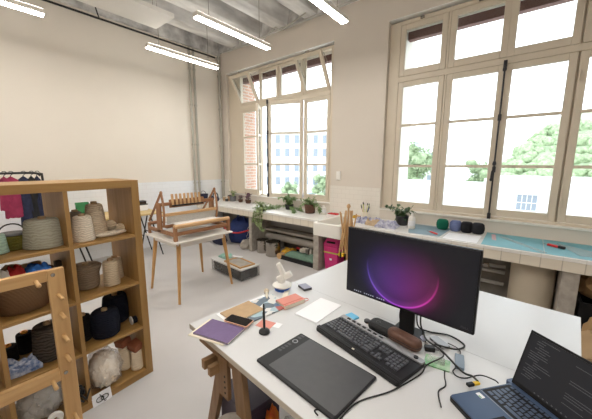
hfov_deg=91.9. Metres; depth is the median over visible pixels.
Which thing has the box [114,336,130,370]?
jar
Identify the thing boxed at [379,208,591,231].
trim
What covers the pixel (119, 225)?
yarn ball
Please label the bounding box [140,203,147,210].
box
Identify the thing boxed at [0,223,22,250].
pot
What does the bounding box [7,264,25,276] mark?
fabric
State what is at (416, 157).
tree
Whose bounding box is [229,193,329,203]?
trim
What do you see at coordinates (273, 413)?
fabric
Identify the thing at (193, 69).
pipe
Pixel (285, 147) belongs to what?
apartment building
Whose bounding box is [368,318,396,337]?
case
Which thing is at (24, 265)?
fabric
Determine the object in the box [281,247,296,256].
fabric
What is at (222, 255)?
fabric
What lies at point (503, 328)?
desk
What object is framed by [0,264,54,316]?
fabric basket
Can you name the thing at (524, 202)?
building
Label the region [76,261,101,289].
cone
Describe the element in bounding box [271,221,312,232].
board
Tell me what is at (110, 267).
cone
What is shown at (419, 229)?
cutting mat
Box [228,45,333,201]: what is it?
window
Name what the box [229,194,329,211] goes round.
trim
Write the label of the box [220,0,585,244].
wall
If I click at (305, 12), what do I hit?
cable
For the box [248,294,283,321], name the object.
magazine
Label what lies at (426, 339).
cable
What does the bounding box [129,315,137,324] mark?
thread spool
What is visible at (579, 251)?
cutting mat
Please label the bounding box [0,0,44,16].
lamp
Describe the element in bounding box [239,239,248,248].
cloth bundle
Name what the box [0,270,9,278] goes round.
fabric
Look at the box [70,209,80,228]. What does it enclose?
cone
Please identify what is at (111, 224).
yarn ball
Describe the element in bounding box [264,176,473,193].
ground
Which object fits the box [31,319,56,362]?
cone
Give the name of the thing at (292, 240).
paper roll
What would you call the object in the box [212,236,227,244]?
duffel bag
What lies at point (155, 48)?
diffuser
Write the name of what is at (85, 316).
cone
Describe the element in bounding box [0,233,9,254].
cone
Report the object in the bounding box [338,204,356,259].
yarn swift
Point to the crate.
(583, 308)
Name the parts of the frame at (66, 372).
rail, rail, post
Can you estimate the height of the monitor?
0.520 m
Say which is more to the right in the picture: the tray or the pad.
the tray
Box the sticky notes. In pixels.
[345,312,358,319]
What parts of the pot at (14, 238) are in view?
lid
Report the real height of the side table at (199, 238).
0.732 m
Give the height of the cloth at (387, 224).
0.094 m
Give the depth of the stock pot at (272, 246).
4.98 m
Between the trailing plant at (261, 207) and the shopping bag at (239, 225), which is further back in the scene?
the shopping bag at (239, 225)
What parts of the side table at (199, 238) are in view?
leg, leg, leg, leg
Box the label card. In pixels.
[92,386,111,407]
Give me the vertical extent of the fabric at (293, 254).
0.096 m
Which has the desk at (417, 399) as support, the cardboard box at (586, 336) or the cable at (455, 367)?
the cable at (455, 367)
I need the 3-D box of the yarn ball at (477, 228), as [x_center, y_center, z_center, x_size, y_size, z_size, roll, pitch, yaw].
[2.164,0.226,3.406,0.141,0.130,0.141,7,11,39]
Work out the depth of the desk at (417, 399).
1.19 m
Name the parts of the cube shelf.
panel, shelf, shelf, shelf, panel, panel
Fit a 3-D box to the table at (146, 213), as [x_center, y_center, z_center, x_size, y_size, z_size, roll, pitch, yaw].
[-3.011,0.477,4.641,0.720,0.792,1.491,7,11,39]
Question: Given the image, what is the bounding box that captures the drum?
[507,262,556,308]
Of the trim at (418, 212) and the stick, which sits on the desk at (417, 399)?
the stick
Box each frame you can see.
[0,266,82,418]
[224,257,254,268]
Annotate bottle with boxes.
[321,205,325,214]
[408,213,415,228]
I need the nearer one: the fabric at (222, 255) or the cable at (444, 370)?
the cable at (444, 370)
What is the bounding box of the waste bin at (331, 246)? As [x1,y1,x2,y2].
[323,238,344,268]
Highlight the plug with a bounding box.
[424,344,438,352]
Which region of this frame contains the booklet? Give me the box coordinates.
[295,298,340,323]
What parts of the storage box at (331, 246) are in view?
lid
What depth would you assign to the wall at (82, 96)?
4.66 m
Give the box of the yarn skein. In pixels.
[96,229,125,236]
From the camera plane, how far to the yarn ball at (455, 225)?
3.51 m
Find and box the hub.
[455,353,464,370]
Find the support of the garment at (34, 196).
hanging from the rack
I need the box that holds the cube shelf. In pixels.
[0,178,152,418]
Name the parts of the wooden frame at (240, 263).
panel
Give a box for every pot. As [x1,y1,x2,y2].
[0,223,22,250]
[256,238,268,253]
[265,239,280,256]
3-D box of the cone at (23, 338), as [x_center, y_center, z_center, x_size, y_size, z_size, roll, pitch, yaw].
[-1.740,0.846,1.840,0.090,0.139,0.090,9,12,44]
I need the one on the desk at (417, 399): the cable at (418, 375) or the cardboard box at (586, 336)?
the cable at (418, 375)
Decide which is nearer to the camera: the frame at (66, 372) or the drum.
the frame at (66, 372)
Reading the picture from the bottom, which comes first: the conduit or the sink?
the sink
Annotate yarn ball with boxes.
[106,220,116,230]
[115,223,124,229]
[436,219,448,229]
[449,220,461,231]
[460,221,472,232]
[472,223,484,234]
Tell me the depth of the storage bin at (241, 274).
4.09 m
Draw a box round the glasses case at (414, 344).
[387,327,421,351]
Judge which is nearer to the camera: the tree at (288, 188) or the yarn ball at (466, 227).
the yarn ball at (466, 227)
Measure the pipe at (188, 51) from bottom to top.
3.100 m
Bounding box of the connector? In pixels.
[466,381,479,386]
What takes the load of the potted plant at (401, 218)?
on the countertop
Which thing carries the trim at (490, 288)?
attached to the wall at (362, 43)
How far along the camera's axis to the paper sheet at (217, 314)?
1.66 m
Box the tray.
[281,255,312,267]
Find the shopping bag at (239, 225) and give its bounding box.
[224,215,248,242]
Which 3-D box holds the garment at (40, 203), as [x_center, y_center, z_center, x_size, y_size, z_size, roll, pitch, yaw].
[-3.391,-0.164,3.784,0.117,0.691,0.092,7,11,39]
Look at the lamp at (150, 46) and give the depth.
4.37 m
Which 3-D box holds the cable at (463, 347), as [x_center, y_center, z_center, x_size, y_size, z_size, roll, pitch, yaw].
[0.727,0.586,1.435,0.176,0.121,0.218,0,9,0]
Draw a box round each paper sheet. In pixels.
[216,295,264,325]
[443,232,480,242]
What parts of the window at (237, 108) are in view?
transom sash, sash, sash, glass pane, transom sash, sash, transom sash, transom sash, sash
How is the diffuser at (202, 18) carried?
attached to the lamp at (207, 19)
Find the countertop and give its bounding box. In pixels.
[197,199,591,315]
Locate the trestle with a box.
[199,339,251,418]
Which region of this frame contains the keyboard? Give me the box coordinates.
[316,314,424,386]
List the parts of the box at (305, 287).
lid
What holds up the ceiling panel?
hanging from the ceiling
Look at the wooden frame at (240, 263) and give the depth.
4.15 m
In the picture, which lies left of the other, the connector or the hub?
the hub
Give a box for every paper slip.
[255,319,275,328]
[272,322,281,327]
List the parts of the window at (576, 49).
sash, transom sash, sash, transom sash, sash, transom sash, sash, transom sash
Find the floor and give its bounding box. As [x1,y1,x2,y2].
[3,234,324,418]
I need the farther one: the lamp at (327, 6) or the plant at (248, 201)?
the plant at (248, 201)
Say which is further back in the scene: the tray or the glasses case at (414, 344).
the tray
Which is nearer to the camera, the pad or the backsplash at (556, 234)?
the pad
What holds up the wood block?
on the floor
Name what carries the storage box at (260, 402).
on the floor
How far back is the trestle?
1.41 m
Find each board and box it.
[265,226,312,238]
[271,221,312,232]
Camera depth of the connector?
1.09 m
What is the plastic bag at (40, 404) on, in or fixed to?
on the cube shelf
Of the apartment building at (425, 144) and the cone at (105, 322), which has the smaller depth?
the cone at (105, 322)
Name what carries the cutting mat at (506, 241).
on the countertop
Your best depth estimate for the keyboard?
1.31 m
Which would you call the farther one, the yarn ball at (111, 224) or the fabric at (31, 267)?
the yarn ball at (111, 224)
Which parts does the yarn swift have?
post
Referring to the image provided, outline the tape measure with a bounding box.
[282,289,289,297]
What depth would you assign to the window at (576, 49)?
3.41 m
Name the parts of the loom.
castle post, rail, beater arm, corner post, lever rail, rail, castle post, beater arm, corner post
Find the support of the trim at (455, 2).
attached to the wall at (362, 43)
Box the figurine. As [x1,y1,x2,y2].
[272,262,292,292]
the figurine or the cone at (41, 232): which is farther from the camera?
the figurine
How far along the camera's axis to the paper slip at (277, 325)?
1.54 m
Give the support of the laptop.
on the desk at (417, 399)
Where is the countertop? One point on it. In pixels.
(569, 270)
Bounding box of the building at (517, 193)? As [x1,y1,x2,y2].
[406,175,591,216]
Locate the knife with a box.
[543,243,565,248]
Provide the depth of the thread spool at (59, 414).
1.71 m
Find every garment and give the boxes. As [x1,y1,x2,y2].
[0,171,12,210]
[5,171,23,218]
[18,171,32,225]
[28,171,39,217]
[35,171,43,215]
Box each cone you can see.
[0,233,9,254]
[5,343,19,359]
[15,329,31,354]
[22,216,63,249]
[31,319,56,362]
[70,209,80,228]
[72,213,95,242]
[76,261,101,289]
[82,312,91,341]
[85,201,107,237]
[90,305,120,339]
[102,258,120,286]
[102,291,128,321]
[110,255,123,278]
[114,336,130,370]
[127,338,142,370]
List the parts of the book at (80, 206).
lid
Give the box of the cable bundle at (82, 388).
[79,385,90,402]
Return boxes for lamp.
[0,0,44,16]
[145,3,218,69]
[193,0,270,49]
[310,0,347,23]
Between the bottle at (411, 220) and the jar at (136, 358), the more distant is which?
the bottle at (411, 220)
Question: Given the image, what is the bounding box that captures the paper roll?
[265,232,312,248]
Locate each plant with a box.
[229,190,237,200]
[245,193,250,203]
[251,200,268,232]
[253,194,302,213]
[298,196,321,213]
[385,204,415,225]
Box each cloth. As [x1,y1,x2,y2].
[356,216,364,222]
[361,216,380,223]
[365,218,379,225]
[374,220,399,229]
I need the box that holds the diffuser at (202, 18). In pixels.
[194,15,269,49]
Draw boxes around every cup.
[361,202,369,216]
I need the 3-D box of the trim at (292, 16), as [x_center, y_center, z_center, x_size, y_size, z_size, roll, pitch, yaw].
[2.101,-3.061,3.193,9.750,0.330,0.030,7,11,39]
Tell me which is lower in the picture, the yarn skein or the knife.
the knife
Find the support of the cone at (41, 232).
on the cube shelf
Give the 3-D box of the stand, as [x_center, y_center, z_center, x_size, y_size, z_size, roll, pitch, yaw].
[-0.163,0.626,1.478,0.058,0.022,0.058,7,11,39]
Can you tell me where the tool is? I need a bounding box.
[264,288,268,298]
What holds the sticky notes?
on the desk at (417, 399)
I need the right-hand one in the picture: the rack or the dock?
the dock
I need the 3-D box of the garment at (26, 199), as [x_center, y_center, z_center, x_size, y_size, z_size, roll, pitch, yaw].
[-3.472,-0.129,3.683,0.163,0.730,0.121,-5,11,-32]
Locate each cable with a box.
[42,0,214,57]
[263,12,305,39]
[339,351,443,418]
[416,315,464,349]
[420,316,478,381]
[438,370,445,407]
[452,367,498,383]
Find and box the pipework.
[481,262,505,285]
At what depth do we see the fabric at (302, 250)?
4.90 m
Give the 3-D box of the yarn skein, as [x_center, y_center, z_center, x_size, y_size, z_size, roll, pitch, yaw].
[-1.288,0.163,2.002,0.070,0.034,0.204,5,10,29]
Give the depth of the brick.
6.54 m
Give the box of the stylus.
[263,304,265,328]
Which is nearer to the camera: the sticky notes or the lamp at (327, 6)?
the sticky notes
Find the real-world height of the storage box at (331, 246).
0.512 m
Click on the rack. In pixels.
(1, 173)
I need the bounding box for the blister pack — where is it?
[424,354,450,372]
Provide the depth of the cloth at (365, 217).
3.96 m
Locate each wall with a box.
[0,0,220,182]
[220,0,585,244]
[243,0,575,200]
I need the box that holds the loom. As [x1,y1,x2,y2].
[148,187,229,241]
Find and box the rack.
[0,172,43,180]
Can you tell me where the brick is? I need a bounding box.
[243,82,255,188]
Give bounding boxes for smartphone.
[224,314,252,327]
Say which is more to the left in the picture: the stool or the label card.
the label card
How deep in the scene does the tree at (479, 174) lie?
25.86 m
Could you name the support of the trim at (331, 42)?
attached to the wall at (362, 43)
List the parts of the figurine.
dish, arm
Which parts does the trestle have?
rail, rail, leg, height plate, leg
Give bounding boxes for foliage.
[477,119,591,181]
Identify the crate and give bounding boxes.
[574,291,591,328]
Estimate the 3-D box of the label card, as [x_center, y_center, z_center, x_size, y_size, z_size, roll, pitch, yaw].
[-1.311,1.273,1.938,0.025,0.084,0.115,6,11,34]
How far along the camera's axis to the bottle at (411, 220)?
3.63 m
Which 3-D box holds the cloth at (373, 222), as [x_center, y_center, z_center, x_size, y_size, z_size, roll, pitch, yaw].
[1.059,0.164,3.877,0.146,0.098,0.206,-7,12,-39]
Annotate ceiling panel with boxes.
[77,0,173,28]
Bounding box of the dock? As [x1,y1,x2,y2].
[429,336,449,349]
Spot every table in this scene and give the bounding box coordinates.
[79,209,163,261]
[145,225,232,304]
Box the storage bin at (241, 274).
[211,253,259,280]
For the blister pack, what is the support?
on the desk at (417, 399)
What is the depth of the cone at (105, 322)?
1.96 m
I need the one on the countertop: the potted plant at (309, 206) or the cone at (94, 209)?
the potted plant at (309, 206)
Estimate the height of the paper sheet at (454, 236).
0.002 m
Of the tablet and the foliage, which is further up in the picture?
the foliage
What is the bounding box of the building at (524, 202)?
[517,195,536,210]
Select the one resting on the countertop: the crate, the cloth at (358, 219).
the cloth at (358, 219)
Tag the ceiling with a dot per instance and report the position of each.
(248, 16)
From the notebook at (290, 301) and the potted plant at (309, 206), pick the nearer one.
the notebook at (290, 301)
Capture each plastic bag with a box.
[15,382,62,418]
[88,348,119,388]
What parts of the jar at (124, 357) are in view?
leather cap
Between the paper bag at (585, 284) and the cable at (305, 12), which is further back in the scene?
the cable at (305, 12)
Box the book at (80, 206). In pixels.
[75,202,88,212]
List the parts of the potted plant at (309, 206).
pot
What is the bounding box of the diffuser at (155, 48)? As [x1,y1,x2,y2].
[146,46,217,69]
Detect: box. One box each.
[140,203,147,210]
[221,378,278,418]
[298,283,311,290]
[581,330,591,361]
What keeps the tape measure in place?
on the desk at (417, 399)
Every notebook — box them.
[193,319,244,344]
[220,301,262,317]
[276,293,308,309]
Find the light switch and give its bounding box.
[336,171,340,179]
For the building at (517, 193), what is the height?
5.000 m
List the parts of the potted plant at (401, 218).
pot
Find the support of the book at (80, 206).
on the table at (146, 213)
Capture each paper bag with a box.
[578,275,591,298]
[581,317,591,330]
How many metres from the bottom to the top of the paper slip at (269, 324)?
0.001 m
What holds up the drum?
on the floor
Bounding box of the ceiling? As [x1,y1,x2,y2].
[143,0,349,47]
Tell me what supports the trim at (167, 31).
attached to the wall at (82, 96)
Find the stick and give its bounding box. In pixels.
[420,335,427,343]
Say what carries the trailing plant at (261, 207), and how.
on the countertop
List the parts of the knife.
handle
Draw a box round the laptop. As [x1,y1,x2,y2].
[450,330,591,418]
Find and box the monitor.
[346,226,483,338]
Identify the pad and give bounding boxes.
[188,319,224,345]
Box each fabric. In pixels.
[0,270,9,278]
[1,260,41,270]
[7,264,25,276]
[7,353,42,379]
[24,261,51,272]
[218,253,231,258]
[265,403,278,418]
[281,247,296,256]
[285,250,312,262]
[300,247,312,254]
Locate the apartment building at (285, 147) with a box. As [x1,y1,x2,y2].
[255,118,326,190]
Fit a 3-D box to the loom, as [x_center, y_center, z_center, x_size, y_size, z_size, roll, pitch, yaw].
[-1.373,0.014,3.674,0.681,0.557,0.769,7,11,39]
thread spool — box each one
[48,411,63,418]
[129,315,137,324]
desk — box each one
[189,282,514,418]
[295,260,581,370]
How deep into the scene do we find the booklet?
1.70 m
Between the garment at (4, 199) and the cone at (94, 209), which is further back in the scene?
the garment at (4, 199)
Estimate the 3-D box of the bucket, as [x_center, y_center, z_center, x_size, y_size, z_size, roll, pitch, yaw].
[-1.991,-0.285,6.169,0.200,0.244,0.200,7,11,39]
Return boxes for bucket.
[200,191,207,198]
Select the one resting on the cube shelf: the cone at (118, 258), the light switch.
the cone at (118, 258)
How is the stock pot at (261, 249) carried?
on the floor
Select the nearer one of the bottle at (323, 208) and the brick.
the bottle at (323, 208)
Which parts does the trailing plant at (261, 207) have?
stem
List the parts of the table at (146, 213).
leg, leg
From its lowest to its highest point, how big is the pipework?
0.465 m
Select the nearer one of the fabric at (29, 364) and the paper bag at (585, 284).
the fabric at (29, 364)
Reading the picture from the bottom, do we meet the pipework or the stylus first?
the stylus
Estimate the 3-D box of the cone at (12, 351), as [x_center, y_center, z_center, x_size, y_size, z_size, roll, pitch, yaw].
[-1.755,0.876,1.746,0.090,0.107,0.090,6,11,32]
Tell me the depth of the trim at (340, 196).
4.61 m
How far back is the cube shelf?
1.87 m
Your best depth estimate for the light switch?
4.73 m
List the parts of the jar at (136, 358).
leather cap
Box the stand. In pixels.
[259,327,269,335]
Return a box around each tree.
[279,181,298,193]
[309,171,325,194]
[407,140,432,179]
[463,155,487,181]
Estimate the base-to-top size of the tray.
0.070 m
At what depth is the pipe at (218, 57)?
6.42 m
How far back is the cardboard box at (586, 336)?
2.16 m
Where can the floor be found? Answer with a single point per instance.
(178, 386)
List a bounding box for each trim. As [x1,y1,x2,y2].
[0,179,222,269]
[55,0,219,56]
[218,0,358,53]
[223,212,581,297]
[224,179,380,217]
[226,41,333,75]
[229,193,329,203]
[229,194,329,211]
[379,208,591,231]
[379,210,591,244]
[389,0,471,24]
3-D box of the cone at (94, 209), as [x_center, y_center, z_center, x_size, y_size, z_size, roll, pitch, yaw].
[-1.386,0.063,1.976,0.140,0.241,0.140,7,11,35]
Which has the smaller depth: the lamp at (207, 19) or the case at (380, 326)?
the case at (380, 326)
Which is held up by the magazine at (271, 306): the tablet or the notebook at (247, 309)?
the notebook at (247, 309)
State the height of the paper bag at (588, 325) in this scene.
0.338 m
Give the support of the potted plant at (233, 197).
on the countertop
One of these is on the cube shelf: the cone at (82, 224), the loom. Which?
the cone at (82, 224)
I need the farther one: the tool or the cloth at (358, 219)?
the cloth at (358, 219)
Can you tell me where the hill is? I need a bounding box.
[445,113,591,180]
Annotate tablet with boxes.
[257,334,375,418]
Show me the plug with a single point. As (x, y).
(428, 348)
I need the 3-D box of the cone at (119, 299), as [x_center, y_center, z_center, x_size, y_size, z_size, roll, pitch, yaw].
[-1.386,0.744,2.199,0.177,0.230,0.177,0,9,0]
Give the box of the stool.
[218,412,240,418]
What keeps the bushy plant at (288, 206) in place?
on the countertop
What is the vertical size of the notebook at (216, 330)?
0.008 m
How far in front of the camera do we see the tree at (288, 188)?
26.09 m
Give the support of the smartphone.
on the desk at (417, 399)
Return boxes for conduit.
[223,0,356,52]
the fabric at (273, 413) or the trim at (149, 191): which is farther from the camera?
the trim at (149, 191)
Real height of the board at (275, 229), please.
0.040 m
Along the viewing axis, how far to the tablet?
1.17 m
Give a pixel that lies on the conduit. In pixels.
(350, 1)
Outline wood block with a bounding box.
[277,252,284,258]
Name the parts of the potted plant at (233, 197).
pot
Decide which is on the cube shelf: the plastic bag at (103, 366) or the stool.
the plastic bag at (103, 366)
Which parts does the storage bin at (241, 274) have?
lid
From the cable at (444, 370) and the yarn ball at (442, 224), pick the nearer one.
the cable at (444, 370)
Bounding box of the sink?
[313,214,361,239]
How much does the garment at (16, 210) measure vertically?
0.593 m
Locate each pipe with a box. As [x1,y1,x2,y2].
[187,47,196,192]
[192,48,200,193]
[217,56,224,198]
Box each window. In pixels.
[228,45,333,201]
[382,0,591,228]
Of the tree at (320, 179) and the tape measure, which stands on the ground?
the tree at (320, 179)
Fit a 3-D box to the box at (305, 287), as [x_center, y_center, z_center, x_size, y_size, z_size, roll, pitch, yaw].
[0.063,0.545,2.010,0.062,0.018,0.085,-5,10,-28]
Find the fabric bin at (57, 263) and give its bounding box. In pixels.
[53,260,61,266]
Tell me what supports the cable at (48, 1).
attached to the wall
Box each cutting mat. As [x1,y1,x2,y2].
[408,224,449,236]
[481,232,543,252]
[543,240,591,260]

